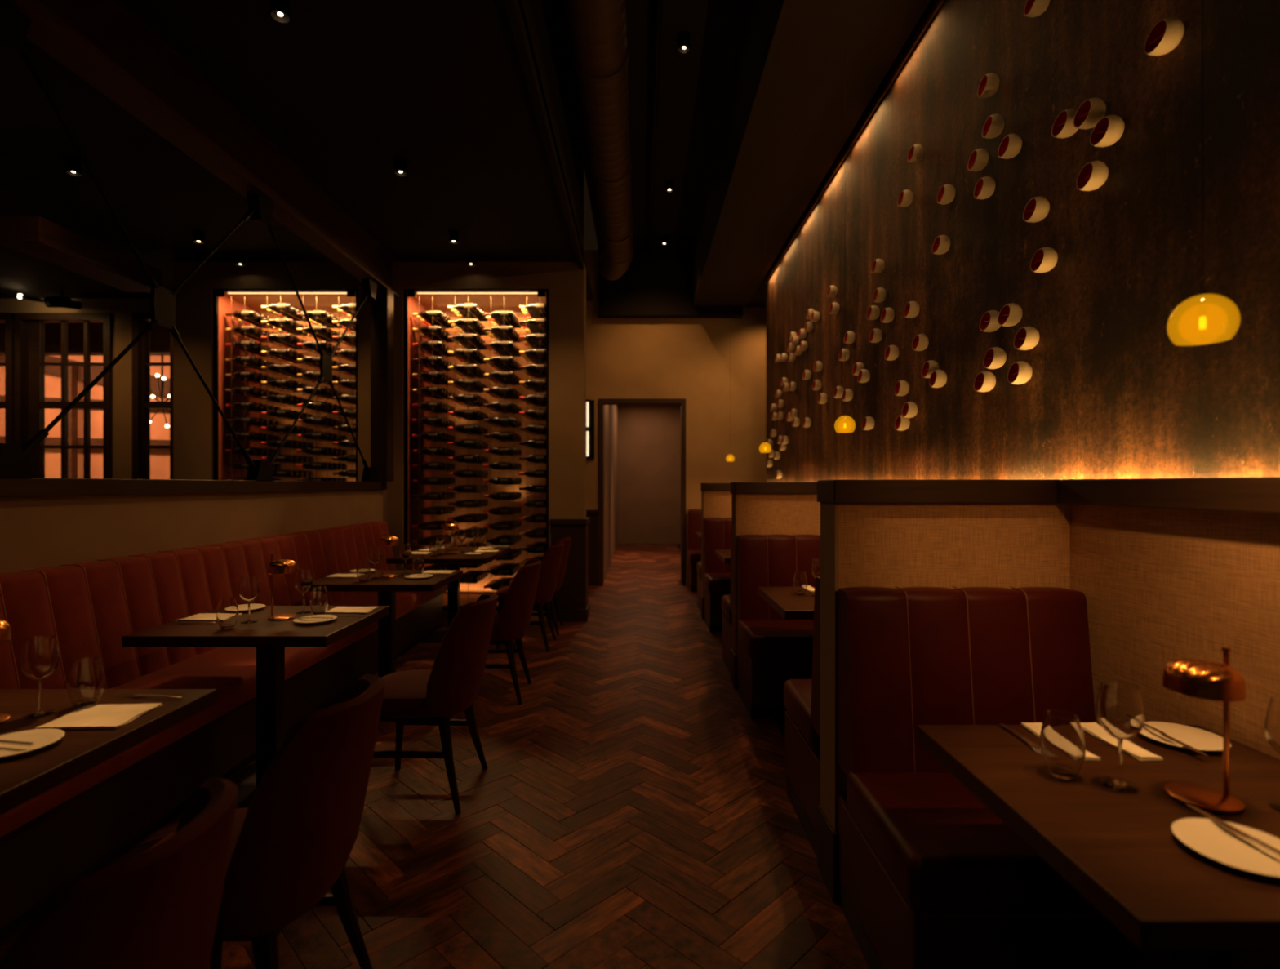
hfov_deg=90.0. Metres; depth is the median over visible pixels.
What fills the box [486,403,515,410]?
wine bottle
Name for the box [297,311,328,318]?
wine bottle
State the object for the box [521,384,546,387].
wine bottle
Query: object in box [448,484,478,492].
wine bottle
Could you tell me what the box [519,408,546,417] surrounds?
wine bottle
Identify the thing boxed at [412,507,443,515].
wine bottle
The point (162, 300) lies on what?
brace
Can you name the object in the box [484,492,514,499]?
wine bottle
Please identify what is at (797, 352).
cup
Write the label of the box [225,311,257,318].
wine bottle
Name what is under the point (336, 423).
bottles
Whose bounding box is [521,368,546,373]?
wine bottle
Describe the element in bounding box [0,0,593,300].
ceiling
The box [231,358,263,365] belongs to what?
wine bottle
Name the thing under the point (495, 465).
wine bottle
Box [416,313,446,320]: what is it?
wine bottle
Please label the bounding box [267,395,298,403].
wine bottle
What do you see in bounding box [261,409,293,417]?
wine bottle
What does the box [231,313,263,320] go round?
wine bottle
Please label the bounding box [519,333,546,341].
wine bottle
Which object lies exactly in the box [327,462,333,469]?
wine bottle
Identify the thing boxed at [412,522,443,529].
wine bottle
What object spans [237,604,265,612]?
plate
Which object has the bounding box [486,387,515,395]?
wine bottle
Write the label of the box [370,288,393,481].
steel post
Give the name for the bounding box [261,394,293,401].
wine bottle
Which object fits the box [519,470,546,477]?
wine bottle
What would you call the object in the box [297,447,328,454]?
wine bottle
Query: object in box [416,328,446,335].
wine bottle
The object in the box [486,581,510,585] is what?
wine bottle
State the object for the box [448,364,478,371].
wine bottle
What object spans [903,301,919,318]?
cup
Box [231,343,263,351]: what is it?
wine bottle
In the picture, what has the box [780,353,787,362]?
cup
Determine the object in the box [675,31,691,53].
ceiling spotlight
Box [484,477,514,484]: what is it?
wine bottle
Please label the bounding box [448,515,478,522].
wine bottle
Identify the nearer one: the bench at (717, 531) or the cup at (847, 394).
the cup at (847, 394)
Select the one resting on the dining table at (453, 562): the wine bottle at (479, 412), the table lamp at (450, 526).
the table lamp at (450, 526)
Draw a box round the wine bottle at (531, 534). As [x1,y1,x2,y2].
[519,530,546,537]
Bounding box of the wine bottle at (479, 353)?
[451,351,480,358]
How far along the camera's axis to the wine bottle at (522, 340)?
6.60 m
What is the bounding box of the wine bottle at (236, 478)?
[226,477,245,479]
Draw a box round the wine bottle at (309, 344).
[297,341,328,348]
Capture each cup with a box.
[766,439,773,445]
[766,459,773,466]
[768,449,774,457]
[769,428,777,436]
[770,403,777,411]
[771,412,777,420]
[773,451,780,459]
[774,354,781,362]
[775,389,782,398]
[775,470,782,478]
[777,399,784,408]
[777,411,783,419]
[777,435,782,444]
[778,442,786,450]
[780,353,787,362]
[780,377,787,386]
[781,435,789,444]
[782,382,789,391]
[786,342,795,351]
[786,412,793,421]
[787,352,795,362]
[788,381,796,391]
[789,331,796,341]
[790,408,797,417]
[791,335,799,345]
[791,417,799,426]
[795,346,803,355]
[798,328,806,338]
[799,341,808,351]
[802,369,811,379]
[802,417,811,427]
[804,321,813,332]
[806,308,814,319]
[810,311,820,322]
[812,379,822,390]
[813,360,822,372]
[817,392,827,404]
[826,284,837,297]
[829,302,839,314]
[833,386,844,398]
[838,348,849,361]
[841,388,853,401]
[844,330,855,343]
[852,362,864,375]
[857,368,870,382]
[862,416,875,430]
[866,305,879,319]
[869,328,882,342]
[871,258,884,274]
[873,287,886,302]
[880,307,894,323]
[884,345,898,360]
[894,380,909,395]
[894,414,910,431]
[897,189,913,207]
[902,401,917,417]
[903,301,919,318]
[907,144,924,163]
[911,333,928,351]
[921,360,939,377]
[928,369,946,387]
[932,235,950,254]
[937,184,955,204]
[967,148,988,171]
[973,176,995,199]
[973,370,995,392]
[977,73,999,97]
[979,310,1000,332]
[982,114,1004,138]
[983,346,1006,368]
[997,302,1022,326]
[998,133,1022,159]
[1007,360,1032,384]
[1013,326,1039,350]
[1022,196,1049,222]
[1023,0,1049,17]
[1030,247,1057,272]
[1051,108,1078,138]
[1073,97,1106,128]
[1076,160,1108,191]
[1089,115,1124,147]
[1143,17,1184,56]
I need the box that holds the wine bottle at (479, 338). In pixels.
[451,336,480,343]
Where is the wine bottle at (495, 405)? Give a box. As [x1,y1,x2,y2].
[484,401,514,408]
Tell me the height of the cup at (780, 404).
0.087 m
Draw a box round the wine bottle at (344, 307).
[332,303,355,311]
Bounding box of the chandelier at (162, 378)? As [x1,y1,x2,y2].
[150,354,169,427]
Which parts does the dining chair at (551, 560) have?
leg, seat, leg, backrest, leg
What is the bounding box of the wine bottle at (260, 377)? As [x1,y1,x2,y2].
[231,373,263,380]
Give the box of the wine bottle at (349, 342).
[337,338,355,343]
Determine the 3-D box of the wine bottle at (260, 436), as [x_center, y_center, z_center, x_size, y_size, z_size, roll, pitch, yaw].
[-4.060,-0.498,6.620,0.300,0.075,0.076,0,0,0]
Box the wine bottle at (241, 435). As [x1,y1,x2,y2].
[225,431,257,439]
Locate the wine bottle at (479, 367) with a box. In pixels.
[451,365,480,373]
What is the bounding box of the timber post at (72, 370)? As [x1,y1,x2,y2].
[67,365,77,478]
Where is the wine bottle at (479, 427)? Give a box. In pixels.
[451,425,480,432]
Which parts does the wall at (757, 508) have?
panel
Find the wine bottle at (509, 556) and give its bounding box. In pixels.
[494,552,514,559]
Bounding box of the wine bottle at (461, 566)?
[459,564,478,568]
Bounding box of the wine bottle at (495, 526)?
[484,522,514,529]
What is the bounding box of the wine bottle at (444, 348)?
[416,343,446,351]
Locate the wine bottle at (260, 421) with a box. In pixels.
[232,417,263,425]
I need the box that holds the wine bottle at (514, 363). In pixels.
[486,358,515,365]
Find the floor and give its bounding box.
[0,543,869,968]
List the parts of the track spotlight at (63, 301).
stem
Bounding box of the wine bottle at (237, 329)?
[225,325,257,333]
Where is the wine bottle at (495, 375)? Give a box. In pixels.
[484,371,514,378]
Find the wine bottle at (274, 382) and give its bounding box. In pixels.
[261,378,293,386]
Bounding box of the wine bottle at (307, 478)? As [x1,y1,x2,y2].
[297,477,328,480]
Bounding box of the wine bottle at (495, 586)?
[484,582,509,590]
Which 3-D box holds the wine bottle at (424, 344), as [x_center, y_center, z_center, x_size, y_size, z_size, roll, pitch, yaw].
[-2.162,-1.422,6.515,0.300,0.075,0.076,0,0,0]
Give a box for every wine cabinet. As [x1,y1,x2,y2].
[213,288,357,481]
[404,288,548,609]
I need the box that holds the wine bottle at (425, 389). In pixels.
[412,386,443,394]
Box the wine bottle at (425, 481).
[412,477,443,484]
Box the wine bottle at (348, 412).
[332,408,355,417]
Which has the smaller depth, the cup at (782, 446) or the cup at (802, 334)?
the cup at (802, 334)
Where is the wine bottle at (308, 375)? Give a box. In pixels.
[297,371,319,378]
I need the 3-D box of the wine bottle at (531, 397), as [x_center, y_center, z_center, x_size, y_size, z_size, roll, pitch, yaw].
[-1.076,-0.881,6.515,0.300,0.076,0.075,0,0,0]
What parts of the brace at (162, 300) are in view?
rod, rod, hub plate, rod, rod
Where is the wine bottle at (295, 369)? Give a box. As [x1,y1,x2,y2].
[267,365,298,373]
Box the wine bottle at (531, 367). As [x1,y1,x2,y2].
[519,364,546,371]
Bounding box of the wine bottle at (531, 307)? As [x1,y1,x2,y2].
[519,303,546,311]
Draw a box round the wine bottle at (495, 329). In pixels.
[484,325,514,333]
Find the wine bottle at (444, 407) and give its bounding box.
[416,403,446,409]
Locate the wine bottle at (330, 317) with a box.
[302,313,333,320]
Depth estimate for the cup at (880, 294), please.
3.77 m
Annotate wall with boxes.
[0,298,151,479]
[0,355,169,479]
[0,477,386,573]
[173,262,731,620]
[583,249,766,585]
[604,404,617,580]
[617,404,680,543]
[730,482,820,688]
[766,0,1279,482]
[817,479,1070,902]
[1056,476,1279,968]
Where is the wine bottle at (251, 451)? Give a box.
[225,447,257,454]
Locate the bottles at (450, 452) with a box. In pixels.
[419,309,546,583]
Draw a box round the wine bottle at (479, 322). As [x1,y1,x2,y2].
[451,320,480,328]
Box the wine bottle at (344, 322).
[332,318,355,325]
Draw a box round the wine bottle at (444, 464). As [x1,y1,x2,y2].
[416,462,446,469]
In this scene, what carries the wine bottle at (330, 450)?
on the wine cabinet at (224, 300)
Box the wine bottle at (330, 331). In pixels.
[302,328,333,335]
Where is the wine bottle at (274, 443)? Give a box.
[261,440,293,447]
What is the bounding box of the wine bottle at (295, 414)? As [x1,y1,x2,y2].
[267,410,298,417]
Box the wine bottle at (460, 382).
[448,378,478,386]
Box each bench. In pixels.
[686,509,701,591]
[697,561,701,611]
[703,517,731,631]
[721,534,731,675]
[736,533,820,718]
[783,576,820,857]
[838,586,1230,968]
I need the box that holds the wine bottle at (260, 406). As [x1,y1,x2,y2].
[231,403,263,410]
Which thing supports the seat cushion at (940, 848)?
on the bench at (930, 877)
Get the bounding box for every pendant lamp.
[725,290,734,462]
[759,214,771,453]
[834,413,855,432]
[1166,0,1240,346]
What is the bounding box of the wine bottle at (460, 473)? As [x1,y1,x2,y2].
[448,470,478,477]
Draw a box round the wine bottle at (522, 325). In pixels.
[521,324,546,328]
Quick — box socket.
[1197,290,1207,294]
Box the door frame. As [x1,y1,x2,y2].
[598,398,685,585]
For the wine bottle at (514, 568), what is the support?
on the wine cabinet at (415, 300)
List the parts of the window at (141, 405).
pane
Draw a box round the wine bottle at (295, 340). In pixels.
[267,336,298,343]
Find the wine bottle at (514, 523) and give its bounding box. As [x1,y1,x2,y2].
[486,521,515,528]
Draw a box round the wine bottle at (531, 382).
[519,378,546,386]
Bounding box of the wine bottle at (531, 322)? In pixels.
[519,318,546,325]
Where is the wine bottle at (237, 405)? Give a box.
[225,401,257,408]
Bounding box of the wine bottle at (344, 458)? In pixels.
[332,454,355,462]
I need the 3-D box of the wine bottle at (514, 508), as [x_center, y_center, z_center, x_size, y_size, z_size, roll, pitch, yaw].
[-1.438,0.272,6.620,0.300,0.075,0.076,0,0,0]
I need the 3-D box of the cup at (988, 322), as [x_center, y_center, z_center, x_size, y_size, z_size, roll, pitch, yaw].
[1.426,-0.662,2.595,0.066,0.087,0.087,0,0,-3]
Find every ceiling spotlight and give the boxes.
[62,155,84,176]
[191,229,206,244]
[233,253,246,266]
[269,0,293,23]
[391,155,408,176]
[447,229,460,244]
[465,253,476,266]
[659,235,668,245]
[664,179,675,192]
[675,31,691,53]
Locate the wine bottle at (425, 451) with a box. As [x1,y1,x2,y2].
[412,447,443,454]
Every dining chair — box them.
[0,777,238,968]
[149,673,386,968]
[362,591,497,814]
[484,559,542,704]
[495,542,564,652]
[509,537,571,635]
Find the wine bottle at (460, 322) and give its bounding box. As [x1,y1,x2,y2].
[448,318,478,326]
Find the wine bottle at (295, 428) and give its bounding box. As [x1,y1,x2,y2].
[268,425,298,432]
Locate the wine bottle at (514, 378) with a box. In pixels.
[486,373,515,380]
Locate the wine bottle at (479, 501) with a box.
[462,499,480,506]
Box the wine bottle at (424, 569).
[423,568,443,570]
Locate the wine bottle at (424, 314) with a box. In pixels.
[412,311,443,318]
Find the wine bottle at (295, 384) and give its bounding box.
[267,380,298,387]
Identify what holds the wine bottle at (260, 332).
on the wine cabinet at (224, 300)
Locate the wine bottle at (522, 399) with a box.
[521,399,546,403]
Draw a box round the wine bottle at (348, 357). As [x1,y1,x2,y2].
[337,354,355,358]
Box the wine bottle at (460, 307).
[448,303,478,311]
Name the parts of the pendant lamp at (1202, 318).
cord, lamp shade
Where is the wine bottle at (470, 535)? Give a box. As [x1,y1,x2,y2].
[448,530,478,537]
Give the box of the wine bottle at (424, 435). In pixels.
[412,431,443,439]
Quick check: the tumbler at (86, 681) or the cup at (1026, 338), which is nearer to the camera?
the tumbler at (86, 681)
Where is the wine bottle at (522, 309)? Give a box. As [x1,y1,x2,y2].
[521,308,546,313]
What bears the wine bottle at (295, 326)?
on the wine cabinet at (224, 300)
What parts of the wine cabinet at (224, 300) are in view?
glass door, rod, panel, rod, rod, rod, rod, panel, rod, rod, panel, rod, rod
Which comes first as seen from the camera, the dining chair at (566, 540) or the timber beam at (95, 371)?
the dining chair at (566, 540)
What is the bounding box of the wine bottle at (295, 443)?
[267,440,298,447]
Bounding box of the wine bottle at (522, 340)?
[521,338,546,343]
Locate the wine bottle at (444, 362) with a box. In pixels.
[416,358,446,365]
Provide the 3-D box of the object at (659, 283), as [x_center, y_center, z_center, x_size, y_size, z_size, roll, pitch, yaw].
[0.402,-2.692,8.525,1.916,0.915,0.150,0,0,0]
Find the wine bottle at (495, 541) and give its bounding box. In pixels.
[488,537,514,545]
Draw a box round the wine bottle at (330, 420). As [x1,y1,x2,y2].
[303,417,333,425]
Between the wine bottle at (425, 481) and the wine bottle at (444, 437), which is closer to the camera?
the wine bottle at (425, 481)
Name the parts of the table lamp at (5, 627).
lamp shade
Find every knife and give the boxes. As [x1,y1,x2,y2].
[0,739,34,746]
[285,617,333,618]
[397,574,431,575]
[1143,723,1208,755]
[1185,803,1279,856]
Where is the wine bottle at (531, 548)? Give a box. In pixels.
[519,545,546,552]
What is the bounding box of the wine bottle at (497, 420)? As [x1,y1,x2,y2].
[484,416,514,424]
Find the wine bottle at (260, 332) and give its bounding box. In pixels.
[231,328,263,335]
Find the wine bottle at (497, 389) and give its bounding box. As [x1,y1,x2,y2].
[484,386,514,394]
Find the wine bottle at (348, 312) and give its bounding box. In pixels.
[337,308,355,313]
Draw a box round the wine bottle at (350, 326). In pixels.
[337,324,355,328]
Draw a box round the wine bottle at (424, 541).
[412,537,443,545]
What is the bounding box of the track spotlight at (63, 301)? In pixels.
[17,288,81,309]
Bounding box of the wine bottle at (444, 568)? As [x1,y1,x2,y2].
[424,566,446,570]
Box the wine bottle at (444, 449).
[416,447,446,454]
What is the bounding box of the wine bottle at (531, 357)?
[521,354,546,358]
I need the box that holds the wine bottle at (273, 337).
[261,333,293,341]
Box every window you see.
[0,312,14,444]
[14,312,111,479]
[131,312,173,479]
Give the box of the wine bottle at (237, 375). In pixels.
[225,371,257,378]
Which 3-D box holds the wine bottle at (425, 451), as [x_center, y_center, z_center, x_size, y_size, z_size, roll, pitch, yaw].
[-2.162,-0.344,6.515,0.300,0.076,0.074,0,0,0]
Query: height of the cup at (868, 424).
0.087 m
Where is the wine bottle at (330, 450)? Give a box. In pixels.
[303,447,333,454]
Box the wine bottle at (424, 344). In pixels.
[412,341,443,348]
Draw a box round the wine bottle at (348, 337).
[332,333,355,341]
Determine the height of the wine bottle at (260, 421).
0.074 m
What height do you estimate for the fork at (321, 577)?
0.007 m
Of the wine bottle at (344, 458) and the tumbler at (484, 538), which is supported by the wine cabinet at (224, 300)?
the wine bottle at (344, 458)
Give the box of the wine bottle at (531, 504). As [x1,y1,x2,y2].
[519,500,546,507]
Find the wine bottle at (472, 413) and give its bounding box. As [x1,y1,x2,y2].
[448,409,478,417]
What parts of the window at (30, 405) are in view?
pane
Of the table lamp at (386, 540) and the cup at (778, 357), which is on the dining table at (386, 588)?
the table lamp at (386, 540)
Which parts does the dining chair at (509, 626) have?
seat, seat frame, leg, backrest, leg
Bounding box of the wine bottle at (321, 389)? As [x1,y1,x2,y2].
[297,386,328,394]
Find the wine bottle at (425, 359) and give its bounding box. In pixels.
[412,355,443,364]
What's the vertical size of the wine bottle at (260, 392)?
0.074 m
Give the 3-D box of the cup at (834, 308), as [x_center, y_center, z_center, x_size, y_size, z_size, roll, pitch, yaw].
[1.426,-1.291,4.691,0.066,0.087,0.087,0,0,-1]
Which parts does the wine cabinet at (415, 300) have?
panel, rod, rod, rod, panel, panel, rod, rod, rod, rod, rod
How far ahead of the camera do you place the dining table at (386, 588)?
4.12 m
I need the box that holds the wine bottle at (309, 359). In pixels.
[297,355,319,363]
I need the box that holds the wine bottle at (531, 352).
[519,348,546,355]
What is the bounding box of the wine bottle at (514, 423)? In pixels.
[486,417,515,425]
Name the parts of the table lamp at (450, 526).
lamp shade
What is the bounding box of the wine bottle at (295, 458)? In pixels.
[279,455,298,462]
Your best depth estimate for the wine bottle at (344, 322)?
6.49 m
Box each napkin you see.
[34,702,163,729]
[175,613,242,621]
[324,573,357,577]
[324,606,378,613]
[411,551,429,554]
[422,546,444,549]
[422,570,456,573]
[475,550,498,552]
[487,545,509,546]
[806,585,814,592]
[1020,722,1100,760]
[1080,722,1163,760]
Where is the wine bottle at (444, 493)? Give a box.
[442,492,446,499]
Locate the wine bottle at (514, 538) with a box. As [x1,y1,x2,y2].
[488,537,515,544]
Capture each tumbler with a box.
[66,656,105,708]
[216,596,238,629]
[309,586,328,614]
[355,560,370,582]
[412,555,424,573]
[429,541,439,556]
[446,536,454,551]
[466,537,475,551]
[480,533,488,546]
[792,570,807,595]
[1040,709,1085,779]
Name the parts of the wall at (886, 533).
panel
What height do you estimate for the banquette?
1.013 m
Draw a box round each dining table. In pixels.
[0,688,217,815]
[121,605,389,808]
[307,570,462,702]
[386,546,511,642]
[694,532,701,540]
[714,549,730,563]
[757,586,814,619]
[916,724,1279,968]
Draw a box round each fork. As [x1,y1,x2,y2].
[114,692,182,698]
[168,621,216,623]
[320,577,349,578]
[320,613,364,615]
[998,723,1041,754]
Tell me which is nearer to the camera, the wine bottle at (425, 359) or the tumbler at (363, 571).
the tumbler at (363, 571)
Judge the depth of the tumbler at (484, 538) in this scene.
6.07 m
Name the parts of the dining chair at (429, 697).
leg, seat, seat frame, leg, backrest, leg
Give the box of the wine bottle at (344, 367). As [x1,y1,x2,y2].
[332,364,355,371]
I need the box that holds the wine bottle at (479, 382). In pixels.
[451,381,480,387]
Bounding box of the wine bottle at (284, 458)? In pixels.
[261,454,293,462]
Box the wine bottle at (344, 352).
[333,348,355,356]
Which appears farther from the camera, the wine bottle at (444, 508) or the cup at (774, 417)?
the cup at (774, 417)
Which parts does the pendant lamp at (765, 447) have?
lamp shade, cord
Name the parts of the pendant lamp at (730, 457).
lamp shade, cord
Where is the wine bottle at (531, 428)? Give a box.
[519,424,546,431]
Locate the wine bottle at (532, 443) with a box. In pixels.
[519,440,546,447]
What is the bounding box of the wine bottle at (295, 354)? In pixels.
[267,351,298,358]
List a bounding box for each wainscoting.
[549,517,589,621]
[586,510,598,585]
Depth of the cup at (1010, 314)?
2.44 m
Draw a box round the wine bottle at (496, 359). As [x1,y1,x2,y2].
[484,355,514,364]
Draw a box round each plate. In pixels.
[0,728,65,758]
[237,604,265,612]
[293,614,337,624]
[349,568,376,573]
[404,573,432,578]
[418,548,429,551]
[463,551,484,555]
[477,546,496,550]
[1140,721,1231,751]
[1171,817,1279,876]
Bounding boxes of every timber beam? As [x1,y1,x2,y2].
[0,322,169,355]
[0,355,169,396]
[0,395,169,409]
[0,435,169,448]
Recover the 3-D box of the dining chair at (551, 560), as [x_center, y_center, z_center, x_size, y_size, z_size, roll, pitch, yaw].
[-0.918,0.924,5.361,0.575,0.858,0.456,0,0,0]
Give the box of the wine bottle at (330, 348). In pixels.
[302,343,333,351]
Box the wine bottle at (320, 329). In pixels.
[297,325,328,333]
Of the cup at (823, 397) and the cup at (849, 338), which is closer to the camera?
the cup at (849, 338)
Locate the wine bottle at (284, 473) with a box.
[271,470,293,477]
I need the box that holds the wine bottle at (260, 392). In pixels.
[232,387,263,395]
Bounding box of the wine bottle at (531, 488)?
[519,484,546,492]
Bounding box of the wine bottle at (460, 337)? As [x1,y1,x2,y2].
[448,333,478,341]
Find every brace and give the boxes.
[18,44,255,469]
[266,221,368,470]
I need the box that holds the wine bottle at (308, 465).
[297,462,328,469]
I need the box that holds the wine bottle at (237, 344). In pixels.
[225,341,257,348]
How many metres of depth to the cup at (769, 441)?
7.01 m
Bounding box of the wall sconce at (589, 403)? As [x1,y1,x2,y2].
[586,399,594,458]
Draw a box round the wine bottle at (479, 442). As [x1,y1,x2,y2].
[451,440,480,447]
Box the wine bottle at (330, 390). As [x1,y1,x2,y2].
[302,387,333,395]
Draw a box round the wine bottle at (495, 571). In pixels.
[484,568,514,575]
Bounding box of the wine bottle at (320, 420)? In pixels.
[297,416,328,424]
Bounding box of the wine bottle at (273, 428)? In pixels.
[261,424,293,431]
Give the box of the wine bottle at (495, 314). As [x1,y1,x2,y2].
[484,311,514,318]
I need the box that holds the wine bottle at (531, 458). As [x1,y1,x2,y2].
[519,454,546,462]
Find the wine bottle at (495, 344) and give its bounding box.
[484,341,514,348]
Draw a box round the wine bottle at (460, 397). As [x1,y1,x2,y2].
[448,394,478,401]
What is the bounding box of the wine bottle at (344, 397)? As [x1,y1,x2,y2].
[332,394,355,401]
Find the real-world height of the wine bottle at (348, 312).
0.076 m
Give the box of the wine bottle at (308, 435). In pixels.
[297,431,328,439]
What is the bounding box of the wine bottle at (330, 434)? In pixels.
[312,432,333,439]
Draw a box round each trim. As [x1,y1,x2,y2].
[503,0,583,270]
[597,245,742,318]
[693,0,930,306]
[746,274,766,307]
[765,0,944,283]
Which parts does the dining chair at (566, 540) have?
leg, leg, backrest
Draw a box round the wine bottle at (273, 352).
[261,348,293,355]
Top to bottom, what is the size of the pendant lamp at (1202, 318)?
2.069 m
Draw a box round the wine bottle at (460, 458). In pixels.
[448,454,478,462]
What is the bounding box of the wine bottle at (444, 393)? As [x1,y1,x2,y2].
[416,387,446,395]
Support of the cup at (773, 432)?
attached to the wall at (1108, 394)
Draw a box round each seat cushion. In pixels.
[0,584,447,837]
[687,550,701,564]
[697,561,701,577]
[703,572,730,594]
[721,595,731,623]
[737,619,813,659]
[783,679,820,752]
[846,771,1101,913]
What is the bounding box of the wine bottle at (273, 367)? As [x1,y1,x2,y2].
[261,364,293,371]
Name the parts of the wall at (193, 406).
panel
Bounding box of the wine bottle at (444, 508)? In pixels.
[426,506,446,514]
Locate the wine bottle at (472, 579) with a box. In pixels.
[459,575,478,582]
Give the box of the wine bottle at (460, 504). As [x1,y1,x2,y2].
[448,500,478,507]
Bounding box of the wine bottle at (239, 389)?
[225,386,257,394]
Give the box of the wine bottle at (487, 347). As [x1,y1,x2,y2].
[486,343,515,351]
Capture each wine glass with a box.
[19,635,59,719]
[238,575,259,623]
[293,568,312,613]
[368,546,381,578]
[399,543,411,574]
[435,531,444,555]
[451,527,459,550]
[457,528,466,552]
[471,525,479,546]
[810,558,820,596]
[1096,680,1144,792]
[1264,695,1279,811]
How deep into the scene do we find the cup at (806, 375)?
5.43 m
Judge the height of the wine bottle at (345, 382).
0.076 m
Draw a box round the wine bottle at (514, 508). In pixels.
[497,506,515,514]
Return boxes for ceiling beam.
[0,216,163,292]
[4,0,399,297]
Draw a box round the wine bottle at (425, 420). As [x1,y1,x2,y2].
[412,417,443,424]
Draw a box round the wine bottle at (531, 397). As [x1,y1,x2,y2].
[519,394,546,401]
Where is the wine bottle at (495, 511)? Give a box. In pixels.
[484,507,514,515]
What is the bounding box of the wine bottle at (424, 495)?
[412,492,443,499]
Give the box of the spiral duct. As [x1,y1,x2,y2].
[564,0,633,280]
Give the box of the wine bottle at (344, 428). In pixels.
[332,424,355,431]
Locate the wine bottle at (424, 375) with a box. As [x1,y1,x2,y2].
[412,371,443,378]
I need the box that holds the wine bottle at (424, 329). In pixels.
[412,325,443,333]
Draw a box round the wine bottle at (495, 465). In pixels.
[484,462,514,469]
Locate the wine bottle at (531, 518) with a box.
[519,515,546,522]
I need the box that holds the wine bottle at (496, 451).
[484,447,514,454]
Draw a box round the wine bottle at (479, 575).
[462,574,480,581]
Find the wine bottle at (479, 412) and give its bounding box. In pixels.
[451,410,480,417]
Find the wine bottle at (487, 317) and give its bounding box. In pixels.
[486,313,515,320]
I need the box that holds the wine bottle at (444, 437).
[416,432,446,439]
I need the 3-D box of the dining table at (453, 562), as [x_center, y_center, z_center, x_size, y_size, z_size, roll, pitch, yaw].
[-1.645,0.975,5.655,0.810,0.750,0.970,0,0,0]
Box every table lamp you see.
[0,619,11,724]
[266,553,297,620]
[379,532,399,577]
[443,520,457,554]
[1162,646,1246,813]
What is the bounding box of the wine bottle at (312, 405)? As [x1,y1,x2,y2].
[297,401,328,408]
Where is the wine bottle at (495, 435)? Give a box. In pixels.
[484,431,514,439]
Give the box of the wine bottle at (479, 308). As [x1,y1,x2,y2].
[451,306,480,313]
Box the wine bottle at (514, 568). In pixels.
[486,566,515,573]
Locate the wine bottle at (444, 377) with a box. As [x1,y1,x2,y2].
[416,373,446,380]
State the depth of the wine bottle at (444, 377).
6.61 m
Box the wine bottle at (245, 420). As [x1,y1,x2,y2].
[226,416,257,424]
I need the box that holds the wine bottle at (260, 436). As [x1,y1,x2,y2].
[242,432,263,439]
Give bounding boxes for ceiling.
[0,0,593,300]
[554,0,747,245]
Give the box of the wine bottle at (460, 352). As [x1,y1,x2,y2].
[448,348,478,356]
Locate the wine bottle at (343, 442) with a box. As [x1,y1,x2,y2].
[332,440,355,447]
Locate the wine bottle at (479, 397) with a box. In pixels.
[451,395,480,403]
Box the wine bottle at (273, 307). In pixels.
[261,303,293,311]
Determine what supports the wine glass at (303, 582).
on the dining table at (270, 638)
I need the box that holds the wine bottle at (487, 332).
[486,328,515,335]
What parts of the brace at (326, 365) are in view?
rod, rod, hub plate, rod, rod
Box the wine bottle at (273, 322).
[261,318,293,325]
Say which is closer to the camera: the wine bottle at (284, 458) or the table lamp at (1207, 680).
the table lamp at (1207, 680)
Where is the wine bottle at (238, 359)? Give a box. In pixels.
[225,355,257,364]
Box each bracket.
[245,460,274,480]
[246,192,273,225]
[360,466,377,481]
[361,278,377,299]
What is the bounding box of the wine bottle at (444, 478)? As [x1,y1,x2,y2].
[441,477,446,484]
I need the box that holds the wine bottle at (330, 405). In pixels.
[302,403,333,409]
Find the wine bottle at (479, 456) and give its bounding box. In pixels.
[451,455,480,462]
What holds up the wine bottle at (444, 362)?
on the wine cabinet at (415, 300)
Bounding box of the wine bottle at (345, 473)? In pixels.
[332,470,355,477]
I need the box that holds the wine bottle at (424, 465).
[412,462,443,469]
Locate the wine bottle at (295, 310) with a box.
[267,306,298,313]
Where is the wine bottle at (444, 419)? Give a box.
[416,417,446,425]
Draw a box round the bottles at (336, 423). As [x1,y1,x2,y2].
[238,309,355,481]
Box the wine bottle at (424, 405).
[412,401,443,408]
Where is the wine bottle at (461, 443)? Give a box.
[448,440,478,447]
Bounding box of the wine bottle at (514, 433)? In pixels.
[486,432,515,439]
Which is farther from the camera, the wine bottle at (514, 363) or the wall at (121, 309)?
the wall at (121, 309)
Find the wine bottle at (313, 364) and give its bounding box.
[302,358,333,365]
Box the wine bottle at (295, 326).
[267,320,298,328]
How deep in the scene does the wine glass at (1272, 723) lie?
1.18 m
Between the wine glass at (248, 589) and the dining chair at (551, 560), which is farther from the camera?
the dining chair at (551, 560)
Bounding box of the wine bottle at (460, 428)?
[448,424,478,431]
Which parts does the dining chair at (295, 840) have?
seat, leg, seat frame, leg, backrest, leg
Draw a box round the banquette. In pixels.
[0,521,447,942]
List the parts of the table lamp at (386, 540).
lamp shade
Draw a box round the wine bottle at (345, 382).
[333,378,355,386]

